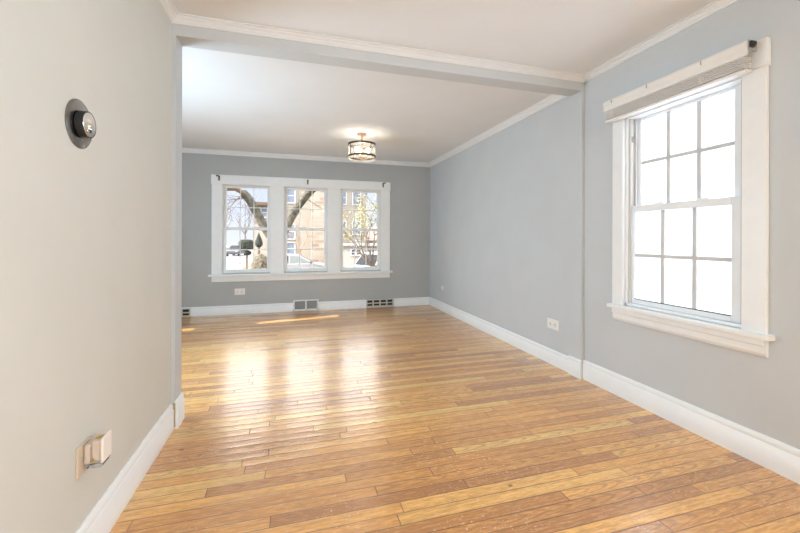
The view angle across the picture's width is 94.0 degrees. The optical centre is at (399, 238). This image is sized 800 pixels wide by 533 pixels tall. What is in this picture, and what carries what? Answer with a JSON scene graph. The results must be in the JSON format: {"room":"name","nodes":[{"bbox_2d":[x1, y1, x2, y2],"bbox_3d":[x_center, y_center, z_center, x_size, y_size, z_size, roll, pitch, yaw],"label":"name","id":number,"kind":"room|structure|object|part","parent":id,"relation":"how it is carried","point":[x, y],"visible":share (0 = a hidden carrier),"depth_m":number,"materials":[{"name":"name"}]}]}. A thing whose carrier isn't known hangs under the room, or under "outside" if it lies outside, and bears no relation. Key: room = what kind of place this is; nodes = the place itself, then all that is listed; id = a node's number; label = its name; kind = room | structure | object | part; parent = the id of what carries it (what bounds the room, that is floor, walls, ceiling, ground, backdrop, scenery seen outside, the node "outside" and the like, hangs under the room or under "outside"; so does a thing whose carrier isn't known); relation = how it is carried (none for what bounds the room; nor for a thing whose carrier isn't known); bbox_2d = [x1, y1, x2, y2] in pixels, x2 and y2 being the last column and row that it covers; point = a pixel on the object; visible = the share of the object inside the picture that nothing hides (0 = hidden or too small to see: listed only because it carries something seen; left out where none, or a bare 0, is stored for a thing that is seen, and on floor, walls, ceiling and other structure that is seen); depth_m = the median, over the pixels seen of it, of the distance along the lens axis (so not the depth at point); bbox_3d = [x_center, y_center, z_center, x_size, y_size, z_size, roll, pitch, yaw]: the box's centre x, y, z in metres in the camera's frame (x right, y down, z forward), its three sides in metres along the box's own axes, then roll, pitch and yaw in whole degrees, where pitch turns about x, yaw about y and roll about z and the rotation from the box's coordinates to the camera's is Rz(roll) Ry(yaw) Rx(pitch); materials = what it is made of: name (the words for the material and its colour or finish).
{"room":"empty living room","nodes":[
{"label":"empty living room","id":0,"kind":"room"},
{"bbox_2d":[0,0,171,532],"bbox_3d":[-0.736,-0.098,-0.324,0.130,2.692,5.784,0,0,-16],"label":"wall","id":1,"kind":"structure","parent":0,"point":[85,234],"depth_m":1.33,"materials":[{"name":"beige paint"}]},
{"bbox_2d":[65,98,95,148],"bbox_3d":[-1.125,-0.406,1.331,0.036,0.172,0.172,0,0,-16],"label":"thermostat","id":2,"kind":"object","parent":1,"relation":"attached to","point":[80,124],"visible":1,"depth_m":1.30,"materials":[{"name":"metal"}]},
{"bbox_2d":[76,435,91,479],"bbox_3d":[-1.149,0.795,1.358,0.010,0.110,0.096,0,0,-16],"label":"wall outlet","id":3,"kind":"object","parent":1,"relation":"attached to","point":[80,466],"visible":0.7,"depth_m":1.33,"materials":[{"name":"beige plastic"}]},
{"bbox_2d":[84,430,111,468],"bbox_3d":[-1.115,0.776,1.374,0.064,0.104,0.068,0,0,-16],"label":"plug","id":4,"kind":"object","parent":3,"relation":"attached to","point":[97,451],"visible":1,"depth_m":1.35,"materials":[{"name":"beige plastic"}]},
{"bbox_2d":[75,404,173,532],"bbox_3d":[-0.647,1.117,-0.375,0.019,0.163,5.636,0,0,-16],"label":"baseboard","id":5,"kind":"structure","parent":1,"relation":"attached to","point":[104,515],"depth_m":1.69,"materials":[{"name":"white paint"}]},
{"bbox_2d":[175,392,184,428],"bbox_3d":[-1.426,1.110,2.414,0.019,0.172,0.146,0,0,-16],"label":"baseboard","id":6,"kind":"object","parent":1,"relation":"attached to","point":[180,401],"visible":1,"depth_m":2.39,"materials":[{"name":"white paint"}]},
{"bbox_2d":[287,254,323,267],"bbox_3d":[-6.371,1.701,23.142,4.320,1.500,2.080,0,0,-16],"label":"sedan","id":7,"kind":"object","parent":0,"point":[292,259],"visible":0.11,"depth_m":22.42,"materials":[{"name":"grey paint"}]},
{"bbox_2d":[182,153,429,307],"bbox_3d":[-1.735,-0.086,6.208,4.697,2.662,0.160,0,0,-16],"label":"wall","id":8,"kind":"structure","parent":0,"point":[410,185],"depth_m":6.17,"materials":[{"name":"grey paint"}]},
{"bbox_2d":[181,308,190,316],"bbox_3d":[-3.420,1.125,5.614,0.478,0.130,0.016,0,0,-16],"label":"air vent","id":9,"kind":"object","parent":8,"relation":"attached to","point":[186,312],"visible":0.39,"depth_m":5.67,"materials":[{"name":"grey metal"}]},
{"bbox_2d":[234,288,244,294],"bbox_3d":[-2.531,0.841,5.890,0.152,0.100,0.013,0,0,-16],"label":"wall outlet","id":10,"kind":"object","parent":8,"relation":"attached to","point":[241,291],"visible":1,"depth_m":5.89,"materials":[{"name":"white plastic"}]},
{"bbox_2d":[208,174,392,281],"bbox_3d":[-1.563,-0.155,6.224,2.929,1.670,0.245,0,0,-16],"label":"window","id":11,"kind":"structure","parent":8,"relation":"in","point":[225,186],"depth_m":6.04,"materials":[{"name":"white paint"}]},
{"bbox_3d":[-2.843,-0.144,5.795,0.151,1.408,0.022,0,0,-16],"label":"casing","id":12,"kind":"part","parent":11,"relation":"part of","materials":[{"name":"white paint"}]},
{"bbox_3d":[-2.446,0.172,5.960,0.679,0.702,0.035,0,0,-16],"label":"sash","id":13,"kind":"part","parent":11,"relation":"part of","materials":[{"name":"white paint"}]},
{"bbox_3d":[-2.456,-0.491,6.000,0.679,0.697,0.035,0,0,-16],"label":"sash","id":14,"kind":"part","parent":11,"relation":"part of","materials":[{"name":"white paint"}]},
{"bbox_3d":[-1.990,-0.142,6.040,0.215,1.408,0.022,0,0,-16],"label":"mullion casing","id":15,"kind":"part","parent":11,"relation":"part of","materials":[{"name":"white paint"}]},
{"bbox_3d":[-1.544,0.580,6.152,2.929,0.032,0.095,0,0,-16],"label":"sill","id":16,"kind":"part","parent":11,"relation":"part of","materials":[{"name":"white paint"}]},
{"bbox_3d":[-1.544,-0.917,6.165,2.865,0.145,0.028,0,0,-16],"label":"head casing","id":17,"kind":"part","parent":11,"relation":"part of","materials":[{"name":"white paint"}]},
{"bbox_3d":[-1.114,-0.139,6.292,0.218,1.408,0.022,0,0,-16],"label":"mullion casing","id":18,"kind":"part","parent":11,"relation":"part of","materials":[{"name":"white paint"}]},
{"bbox_3d":[-0.258,-0.137,6.538,0.168,1.408,0.022,0,0,-16],"label":"casing","id":19,"kind":"part","parent":11,"relation":"part of","materials":[{"name":"white paint"}]},
{"bbox_2d":[284,187,326,271],"bbox_3d":[-1.580,-0.143,6.261,0.695,1.413,0.165,0,0,-16],"label":"window","id":20,"kind":"structure","parent":8,"relation":"in","point":[286,189],"depth_m":6.20,"materials":[{"name":"white paint"}]},
{"bbox_3d":[-1.576,-0.488,6.253,0.669,0.697,0.035,0,0,-16],"label":"sash","id":21,"kind":"part","parent":20,"relation":"part of","materials":[{"name":"white paint"}]},
{"bbox_3d":[-1.567,0.174,6.213,0.669,0.702,0.035,0,0,-16],"label":"sash","id":22,"kind":"part","parent":20,"relation":"part of","materials":[{"name":"white paint"}]},
{"bbox_2d":[293,299,318,310],"bbox_3d":[-1.554,1.099,6.160,0.410,0.178,0.031,0,0,-16],"label":"air vent","id":23,"kind":"object","parent":8,"relation":"in","point":[311,304],"visible":1,"depth_m":6.15,"materials":[{"name":"white metal"}]},
{"bbox_3d":[-1.643,1.096,6.126,0.167,0.137,0.008,0,0,-16],"label":"louvre panel","id":24,"kind":"part","parent":23,"relation":"part of","materials":[{"name":"grey metal"}]},
{"bbox_3d":[-1.460,1.096,6.179,0.167,0.137,0.008,0,0,-16],"label":"louvre panel","id":25,"kind":"part","parent":23,"relation":"part of","materials":[{"name":"grey metal"}]},
{"bbox_2d":[340,189,379,270],"bbox_3d":[-0.701,-0.141,6.513,0.697,1.413,0.165,0,0,-16],"label":"window","id":26,"kind":"structure","parent":8,"relation":"in","point":[377,228],"depth_m":6.47,"materials":[{"name":"white paint"}]},
{"bbox_3d":[-0.698,-0.485,6.506,0.671,0.697,0.035,0,0,-16],"label":"sash","id":27,"kind":"part","parent":26,"relation":"part of","materials":[{"name":"white paint"}]},
{"bbox_3d":[-0.688,0.177,6.465,0.671,0.702,0.035,0,0,-16],"label":"sash","id":28,"kind":"part","parent":26,"relation":"part of","materials":[{"name":"white paint"}]},
{"bbox_2d":[182,94,566,166],"bbox_3d":[-1.166,-1.332,4.424,4.597,0.066,3.582,0,0,-16],"label":"trim","id":29,"kind":"structure","parent":8,"relation":"attached to","point":[551,99],"depth_m":5.79,"materials":[{"name":"paint"}]},
{"bbox_2d":[183,297,567,371],"bbox_3d":[-1.174,1.127,4.426,4.597,0.140,3.578,0,0,-16],"label":"baseboard","id":30,"kind":"structure","parent":8,"relation":"attached to","point":[559,360],"depth_m":5.76,"materials":[{"name":"white paint"}]},
{"bbox_2d":[366,298,392,306],"bbox_3d":[-0.349,1.121,6.497,0.484,0.135,0.016,0,0,-16],"label":"air vent","id":31,"kind":"object","parent":8,"relation":"attached to","point":[369,302],"visible":1,"depth_m":6.49,"materials":[{"name":"grey metal"}]},
{"bbox_2d":[182,46,551,162],"bbox_3d":[-1.210,-1.440,4.505,4.957,0.150,3.802,0,0,-16],"label":"ceiling","id":32,"kind":"structure","parent":0,"point":[231,101],"depth_m":3.93,"materials":[{"name":"paint"}]},
{"bbox_2d":[348,132,375,159],"bbox_3d":[-0.495,-1.193,4.851,0.364,0.340,0.364,0,0,-16],"label":"ceiling light","id":33,"kind":"object","parent":32,"relation":"attached to","point":[362,134],"visible":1,"depth_m":4.82,"materials":[{"name":"glass"}]},
{"bbox_3d":[-0.495,-1.182,4.851,0.040,0.306,0.040,0,0,-16],"label":"stem","id":34,"kind":"part","parent":33,"relation":"part of","materials":[{"name":"white metal"}]},
{"bbox_2d":[171,24,584,428],"bbox_3d":[-0.649,-0.093,2.637,4.610,2.682,0.140,0,0,-16],"label":"wall partition","id":35,"kind":"structure","parent":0,"point":[182,35],"depth_m":2.70,"materials":[{"name":"grey paint"}]},
{"bbox_2d":[172,403,174,426],"bbox_3d":[-1.423,1.110,2.339,0.026,0.148,0.006,0,0,-16],"label":"strip","id":36,"kind":"object","parent":35,"relation":"attached to","point":[173,404],"visible":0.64,"depth_m":2.34,"materials":[{"name":"beige wood"}]},
{"bbox_2d":[172,0,715,73],"bbox_3d":[0.865,-1.450,-0.031,3.502,0.120,5.864,0,0,-16],"label":"ceiling","id":37,"kind":"structure","parent":0,"point":[575,36],"depth_m":2.39,"materials":[{"name":"paint"}]},
{"bbox_2d":[110,305,799,532],"bbox_3d":[-0.368,1.249,1.646,5.210,0.100,9.766,0,0,-16],"label":"floor","id":38,"kind":"structure","parent":0,"point":[417,418],"depth_m":2.18,"materials":[{"name":"brown wood"}]},
{"bbox_2d":[430,0,799,448],"bbox_3d":[1.901,-0.090,2.376,0.173,2.692,9.516,0,0,-16],"label":"wall","id":39,"kind":"structure","parent":0,"point":[759,394],"depth_m":3.02,"materials":[{"name":"grey paint"}]},
{"bbox_2d":[159,0,738,82],"bbox_3d":[0.860,-1.365,0.061,3.142,0.048,5.644,0,0,-16],"label":"trim","id":40,"kind":"structure","parent":39,"relation":"attached to","point":[168,6],"depth_m":2.60,"materials":[{"name":"paint"}]},
{"bbox_2d":[547,318,559,330],"bbox_3d":[1.462,0.819,3.558,0.013,0.092,0.165,0,0,-16],"label":"wall outlet","id":41,"kind":"object","parent":39,"relation":"attached to","point":[553,324],"visible":1,"depth_m":3.55,"materials":[{"name":"white plastic"}]},
{"bbox_2d":[568,355,581,378],"bbox_3d":[1.527,1.125,3.264,0.019,0.160,0.148,0,0,-16],"label":"baseboard","id":42,"kind":"object","parent":39,"relation":"attached to","point":[574,364],"visible":1,"depth_m":3.25,"materials":[{"name":"white paint"}]},
{"bbox_2d":[607,37,774,357],"bbox_3d":[1.864,-0.214,2.447,0.226,1.685,1.030,0,0,-16],"label":"window","id":43,"kind":"structure","parent":39,"relation":"in","point":[690,179],"depth_m":2.34,"materials":[{"name":"white paint"}]},
{"bbox_3d":[1.674,-0.225,2.857,0.024,1.460,0.094,0,0,-16],"label":"casing","id":44,"kind":"part","parent":43,"relation":"part of","materials":[{"name":"white paint"}]},
{"bbox_2d":[603,39,756,123],"bbox_3d":[1.738,-0.972,2.429,0.076,0.162,0.970,0,0,-16],"label":"window blind","id":45,"kind":"object","parent":43,"relation":"attached to","point":[740,67],"visible":1,"depth_m":2.29,"materials":[{"name":"white"}]},
{"bbox_3d":[1.736,-0.899,2.441,0.054,0.016,0.932,0,0,-16],"label":"rail","id":46,"kind":"part","parent":45,"relation":"part of","materials":[{"name":"white"}]},
{"bbox_3d":[1.773,-0.941,2.195,0.013,0.065,0.032,0,0,-16],"label":"lift cord","id":47,"kind":"part","parent":45,"relation":"part of","materials":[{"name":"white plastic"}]},
{"bbox_3d":[1.887,-0.197,2.467,0.170,1.425,0.774,0,0,-16],"label":"frame","id":48,"kind":"part","parent":43,"relation":"part of","materials":[{"name":"white paint"}]},
{"bbox_3d":[1.846,0.124,2.469,0.004,0.650,0.643,0,0,-16],"label":"glass pane","id":49,"kind":"part","parent":43,"relation":"part of","materials":[{"name":"clear glass"}]},
{"bbox_3d":[1.850,0.120,2.456,0.034,0.725,0.713,0,0,-16],"label":"sash","id":50,"kind":"part","parent":43,"relation":"part of","materials":[{"name":"white paint"}]},
{"bbox_3d":[1.896,-0.552,2.469,0.034,0.685,0.713,0,0,-16],"label":"sash","id":51,"kind":"part","parent":43,"relation":"part of","materials":[{"name":"white paint"}]},
{"bbox_3d":[1.892,-0.561,2.483,0.004,0.638,0.616,0,0,-16],"label":"glass pane","id":52,"kind":"part","parent":43,"relation":"part of","materials":[{"name":"clear glass"}]},
{"bbox_3d":[1.789,0.518,2.427,0.076,0.030,1.030,0,0,-16],"label":"sill","id":53,"kind":"part","parent":43,"relation":"part of","materials":[{"name":"white paint"}]},
{"bbox_3d":[1.795,-0.983,2.430,0.032,0.147,0.993,0,0,-16],"label":"head casing","id":54,"kind":"part","parent":43,"relation":"part of","materials":[{"name":"white paint"}]},
{"bbox_3d":[1.917,-0.223,2.014,0.024,1.457,0.112,0,0,-16],"label":"casing","id":55,"kind":"part","parent":43,"relation":"part of","materials":[{"name":"white paint"}]},
{"bbox_2d":[582,360,799,483],"bbox_3d":[2.353,1.125,0.492,0.019,0.163,5.643,0,0,-16],"label":"baseboard","id":56,"kind":"structure","parent":39,"relation":"attached to","point":[783,459],"depth_m":2.25,"materials":[{"name":"white paint"}]},
{"label":"outside","id":57,"kind":"structure","parent":0,"visible":0},
{"bbox_2d":[226,245,252,268],"bbox_3d":[-20.294,2.561,70.515,120.000,0.300,133.250,0,0,-16],"label":"lawn","id":58,"kind":"structure","parent":57,"point":[227,246],"depth_m":73.94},
{"bbox_2d":[238,239,252,268],"bbox_3d":[-7.664,1.245,18.603,0.713,2.405,0.695,0,0,-16],"label":"clipped hedge","id":59,"kind":"object","parent":58,"relation":"on","point":[245,243],"visible":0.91,"depth_m":18.36,"materials":[{"name":"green plant"}]},
{"bbox_2d":[242,254,266,268],"bbox_3d":[-6.243,1.574,17.101,1.900,1.782,1.466,0,0,-16],"label":"bush","id":60,"kind":"object","parent":58,"relation":"on","point":[260,261],"visible":0.23,"depth_m":16.65,"materials":[{"name":"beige plant"}]},
{"bbox_2d":[255,233,262,253],"bbox_3d":[-7.815,1.047,20.642,0.404,2.801,0.407,0,0,2],"label":"evergreen","id":61,"kind":"object","parent":58,"relation":"on","point":[258,242],"visible":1,"depth_m":20.54,"materials":[{"name":"green plant"}]},
{"bbox_2d":[227,188,321,237],"bbox_3d":[-4.683,-0.042,13.394,5.168,5.111,1.738,0,0,-11],"label":"forked tree","id":62,"kind":"object","parent":58,"relation":"on","point":[256,212],"visible":0.29,"depth_m":13.07,"materials":[{"name":"brown plant"}]},
{"bbox_2d":[288,217,319,254],"bbox_3d":[-7.693,0.189,29.559,2.343,4.517,4.719,0,0,22],"label":"bare tree","id":63,"kind":"object","parent":58,"relation":"on","point":[315,217],"visible":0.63,"depth_m":29.53,"materials":[{"name":"brown plant"}]},
{"bbox_2d":[247,190,365,262],"bbox_3d":[-9.702,-2.143,39.714,11.100,9.170,11.100,0,0,-16],"label":"apartment building","id":64,"kind":"structure","parent":58,"relation":"on","point":[292,195],"depth_m":34.68,"materials":[{"name":"beige brick"}]},
{"bbox_3d":[-12.486,-2.371,34.272,0.460,0.770,0.040,0,0,-16],"label":"pane","id":65,"kind":"part","parent":64,"relation":"part of","materials":[{"name":"blue"}]},
{"bbox_3d":[-10.145,0.945,34.532,0.700,1.050,0.040,0,0,-16],"label":"pane","id":66,"kind":"part","parent":64,"relation":"part of","materials":[{"name":"blue glass"}]},
{"bbox_3d":[-10.141,-0.630,34.532,0.700,1.300,0.040,0,0,-16],"label":"pane","id":67,"kind":"part","parent":64,"relation":"part of","materials":[{"name":"blue"}]},
{"bbox_3d":[-10.131,-3.955,34.532,0.700,1.250,0.040,0,0,-16],"label":"pane","id":68,"kind":"part","parent":64,"relation":"part of","materials":[{"name":"blue glass"}]},
{"bbox_3d":[-5.566,-3.941,35.845,0.700,1.250,0.040,0,0,-16],"label":"pane","id":69,"kind":"part","parent":64,"relation":"part of","materials":[{"name":"blue glass"}]},
{"bbox_3d":[-4.229,-1.012,36.232,0.700,1.200,0.040,0,0,-16],"label":"pane","id":70,"kind":"part","parent":64,"relation":"part of","materials":[{"name":"blue"}]},
{"bbox_3d":[-4.221,-3.937,36.232,0.700,1.250,0.040,0,0,-16],"label":"pane","id":71,"kind":"part","parent":64,"relation":"part of","materials":[{"name":"blue glass"}]},
{"bbox_2d":[323,193,376,266],"bbox_3d":[-0.653,0.218,13.080,4.228,4.508,2.763,0,0,-37],"label":"tree","id":72,"kind":"object","parent":58,"relation":"on","point":[372,263],"visible":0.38,"depth_m":12.75,"materials":[{"name":"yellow plant"}]},
{"bbox_2d":[343,244,376,266],"bbox_3d":[-3.470,1.465,32.301,4.400,1.990,4.400,0,0,-16],"label":"garage","id":73,"kind":"structure","parent":58,"relation":"on","point":[348,255],"depth_m":30.07,"materials":[{"name":"grey"}]},
{"bbox_2d":[348,252,376,266],"bbox_3d":[-1.273,1.566,17.945,4.177,1.800,2.120,0,0,-42],"label":"suv","id":74,"kind":"object","parent":58,"relation":"on","point":[360,262],"visible":0.02,"depth_m":17.84,"materials":[{"name":"grey paint"}]},
{"bbox_2d":[361,193,376,212],"bbox_3d":[0.144,-3.471,25.850,9.209,11.884,9.312,0,0,29],"label":"bare tree","id":75,"kind":"object","parent":58,"relation":"on","point":[361,193],"visible":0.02,"depth_m":26.50,"materials":[{"name":"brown plant"}]},
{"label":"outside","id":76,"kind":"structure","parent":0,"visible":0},
{"bbox_2d":[226,251,252,262],"bbox_3d":[-6.363,2.442,58.264,100.000,0.020,34.500,0,0,-16],"label":"street","id":77,"kind":"structure","parent":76,"point":[230,258],"depth_m":44.60,"materials":[{"name":"white snow"}]},
{"bbox_2d":[227,192,242,226],"bbox_3d":[-22.837,-2.099,45.951,7.133,9.005,6.075,0,0,42],"label":"bare tree","id":78,"kind":"object","parent":77,"relation":"on","point":[227,192],"visible":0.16,"depth_m":46.31,"materials":[{"name":"grey plant"}]},
{"bbox_2d":[226,245,245,255],"bbox_3d":[-22.697,1.634,51.764,2.080,1.500,4.320,0,0,-6],"label":"sedan","id":79,"kind":"object","parent":77,"relation":"on","point":[228,252],"visible":0.62,"depth_m":50.28,"materials":[{"name":"grey paint"}]},
{"bbox_2d":[228,188,262,238],"bbox_3d":[-22.821,-3.270,54.547,6.080,11.348,6.787,0,0,-23],"label":"bare tree","id":80,"kind":"object","parent":77,"relation":"on","point":[248,210],"visible":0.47,"depth_m":55.49,"materials":[{"name":"grey plant"}]},
{"bbox_2d":[366,227,376,243],"bbox_3d":[-1.920,0.479,50.435,8.400,3.970,6.800,0,0,-16],"label":"house","id":81,"kind":"structure","parent":77,"relation":"on","point":[371,235],"depth_m":47.33,"materials":[{"name":"grey"}]},
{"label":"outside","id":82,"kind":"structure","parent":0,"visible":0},
{"bbox_2d":[226,262,251,268],"bbox_3d":[-22.129,2.396,30.055,18.100,0.020,11.000,0,0,-16],"label":"driveway","id":83,"kind":"structure","parent":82,"point":[233,265],"depth_m":33.24,"materials":[{"name":"white snow"}]}
]}

